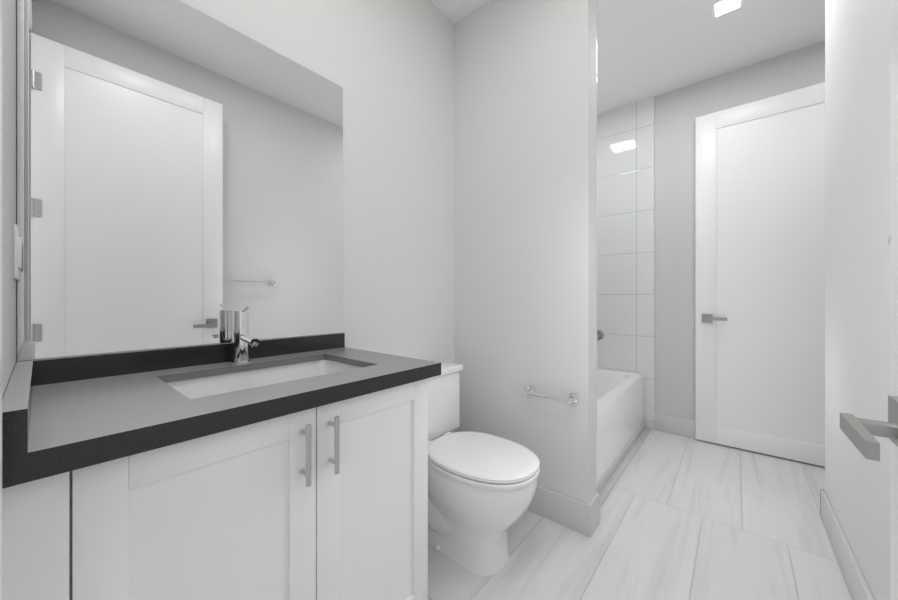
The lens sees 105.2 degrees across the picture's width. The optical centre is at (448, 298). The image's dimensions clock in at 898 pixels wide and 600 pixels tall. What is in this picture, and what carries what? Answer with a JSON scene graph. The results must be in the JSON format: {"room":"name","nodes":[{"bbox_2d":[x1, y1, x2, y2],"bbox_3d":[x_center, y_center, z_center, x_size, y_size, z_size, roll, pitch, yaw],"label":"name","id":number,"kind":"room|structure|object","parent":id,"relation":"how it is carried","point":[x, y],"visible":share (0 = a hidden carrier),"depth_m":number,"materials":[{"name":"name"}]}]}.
{"room":"bathroom","nodes":[
{"label":"bathroom","id":0,"kind":"room"},
{"bbox_2d":[2,0,15,398],"bbox_3d":[-0.481,-0.290,0.282,1.760,2.740,0.113,0,0,40],"label":"wall","id":1,"kind":"structure","parent":0,"point":[8,173],"depth_m":0.62,"materials":[{"name":"white paint"}]},
{"bbox_2d":[0,0,1,599],"bbox_3d":[-0.170,-0.185,0.027,0.954,2.530,0.123,0,0,40],"label":"door frame","id":2,"kind":"structure","parent":1,"relation":"attached to","point":[0,299],"depth_m":0.37,"materials":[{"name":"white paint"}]},
{"bbox_2d":[13,224,21,279],"bbox_3d":[-0.967,-0.100,0.769,0.116,0.116,0.010,0,0,40],"label":"switch plate","id":3,"kind":"object","parent":1,"relation":"attached to","point":[17,253],"visible":1,"depth_m":0.73,"materials":[{"name":"white plastic"}]},
{"bbox_2d":[840,0,897,599],"bbox_3d":[0.409,-0.151,0.179,0.157,2.438,0.864,0,0,40],"label":"entry door","id":4,"kind":"structure","parent":1,"relation":"in","point":[860,433],"depth_m":0.50,"materials":[{"name":"white paint"}]},
{"bbox_2d":[16,0,453,432],"bbox_3d":[-0.015,-0.290,2.114,0.120,2.740,3.520,0,0,40],"label":"wall","id":5,"kind":"structure","parent":0,"point":[387,66],"depth_m":1.68,"materials":[{"name":"white paint"}]},
{"bbox_2d":[17,0,342,360],"bbox_3d":[-0.742,-0.381,1.148,0.006,1.059,0.875,0,0,40],"label":"mirror","id":6,"kind":"object","parent":5,"relation":"attached to","point":[179,173],"visible":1,"depth_m":1.02,"materials":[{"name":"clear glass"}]},
{"bbox_2d":[454,0,596,503],"bbox_3d":[0.372,-0.290,1.867,0.790,2.740,0.120,0,0,40],"label":"wall","id":7,"kind":"structure","parent":0,"point":[525,193],"depth_m":1.75,"materials":[{"name":"white paint"}]},
{"bbox_2d":[523,386,577,403],"bbox_3d":[0.482,0.470,1.655,0.260,0.040,0.065,0,0,40],"label":"rail","id":8,"kind":"object","parent":7,"relation":"attached to","point":[573,398],"visible":1,"depth_m":1.61,"materials":[{"name":"silver metal"}]},
{"bbox_2d":[527,485,598,536],"bbox_3d":[0.335,1.010,1.811,0.805,0.140,0.015,0,0,40],"label":"baseboard","id":9,"kind":"structure","parent":7,"relation":"attached to","point":[573,514],"depth_m":1.62,"materials":[{"name":"white wood"}]},
{"bbox_2d":[597,96,653,429],"bbox_3d":[0.900,-0.290,2.496,0.790,2.740,1.520,0,0,40],"label":"tiled wall","id":10,"kind":"structure","parent":0,"point":[625,229],"depth_m":2.94,"materials":[{"name":"white tile"}]},
{"bbox_2d":[597,330,603,340],"bbox_3d":[0.588,-0.282,1.911,0.514,1.435,0.210,0,0,40],"label":"shower valve","id":11,"kind":"object","parent":10,"relation":"attached to","point":[600,334],"visible":0.06,"depth_m":1.74,"materials":[{"name":"silver metal"}]},
{"bbox_2d":[430,0,824,114],"bbox_3d":[0.680,-1.710,0.670,3.400,0.100,5.100,0,0,40],"label":"ceiling","id":12,"kind":"structure","parent":0,"point":[646,49],"depth_m":2.19,"materials":[{"name":"white paint"}]},
{"bbox_2d":[711,0,743,18],"bbox_3d":[1.576,-1.657,1.941,0.140,0.007,0.140,0,0,40],"label":"recessed light","id":13,"kind":"object","parent":12,"relation":"in","point":[721,8],"visible":1,"depth_m":1.95,"materials":[{"name":"white paint"}]},
{"bbox_2d":[428,429,851,599],"bbox_3d":[0.680,1.105,0.670,3.400,0.050,5.100,0,0,40],"label":"floor","id":14,"kind":"structure","parent":0,"point":[684,518],"depth_m":1.52,"materials":[{"name":"tile"}]},
{"bbox_2d":[2,305,440,599],"bbox_3d":[-0.521,0.550,0.962,0.583,1.059,0.876,0,0,40],"label":"bathroom vanity","id":15,"kind":"object","parent":14,"relation":"on","point":[244,465],"visible":1,"depth_m":0.72,"materials":[{"name":"white paint"}]},
{"bbox_2d":[428,360,539,575],"bbox_3d":[0.049,0.714,1.525,0.718,0.737,0.450,0,0,40],"label":"toilet","id":16,"kind":"object","parent":14,"relation":"on","point":[481,489],"visible":0.73,"depth_m":1.36,"materials":[{"name":"white ceramic"}]},
{"bbox_2d":[597,368,643,482],"bbox_3d":[0.878,0.855,2.514,0.707,0.450,1.494,0,0,40],"label":"bathtub","id":17,"kind":"object","parent":14,"relation":"on","point":[620,407],"visible":0.17,"depth_m":2.33,"materials":[{"name":"white ceramic"}]},
{"bbox_2d":[597,421,650,506],"bbox_3d":[1.163,1.050,2.265,0.050,0.060,1.505,0,0,40],"label":"strip","id":18,"kind":"object","parent":14,"relation":"on","point":[608,480],"visible":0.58,"depth_m":2.18,"materials":[{"name":"white"}]},
{"bbox_2d":[654,41,824,419],"bbox_3d":[2.227,-0.290,2.452,3.120,2.740,0.120,0,0,40],"label":"wall","id":19,"kind":"structure","parent":0,"point":[677,112],"depth_m":2.70,"materials":[{"name":"white paint"}]},
{"bbox_2d":[654,413,695,438],"bbox_3d":[2.532,1.010,2.108,2.210,0.140,0.015,0,0,40],"label":"baseboard","id":20,"kind":"structure","parent":19,"relation":"attached to","point":[685,427],"depth_m":2.72,"materials":[{"name":"white wood"}]},
{"bbox_2d":[696,82,824,466],"bbox_3d":[2.193,-0.151,2.318,0.860,2.438,0.098,0,0,40],"label":"door","id":21,"kind":"structure","parent":19,"relation":"in","point":[760,276],"depth_m":2.36,"materials":[{"name":"white paint"}]},
{"bbox_2d":[825,0,889,599],"bbox_3d":[1.041,-0.290,0.634,0.120,2.740,2.610,0,0,40],"label":"wall","id":22,"kind":"structure","parent":0,"point":[857,215],"depth_m":1.14,"materials":[{"name":"white paint"}]},
{"bbox_2d":[820,489,873,599],"bbox_3d":[1.332,1.010,1.085,0.015,0.140,1.575,0,0,40],"label":"baseboard","id":23,"kind":"structure","parent":22,"relation":"attached to","point":[858,588],"depth_m":1.32,"materials":[{"name":"white wood"}]}
]}

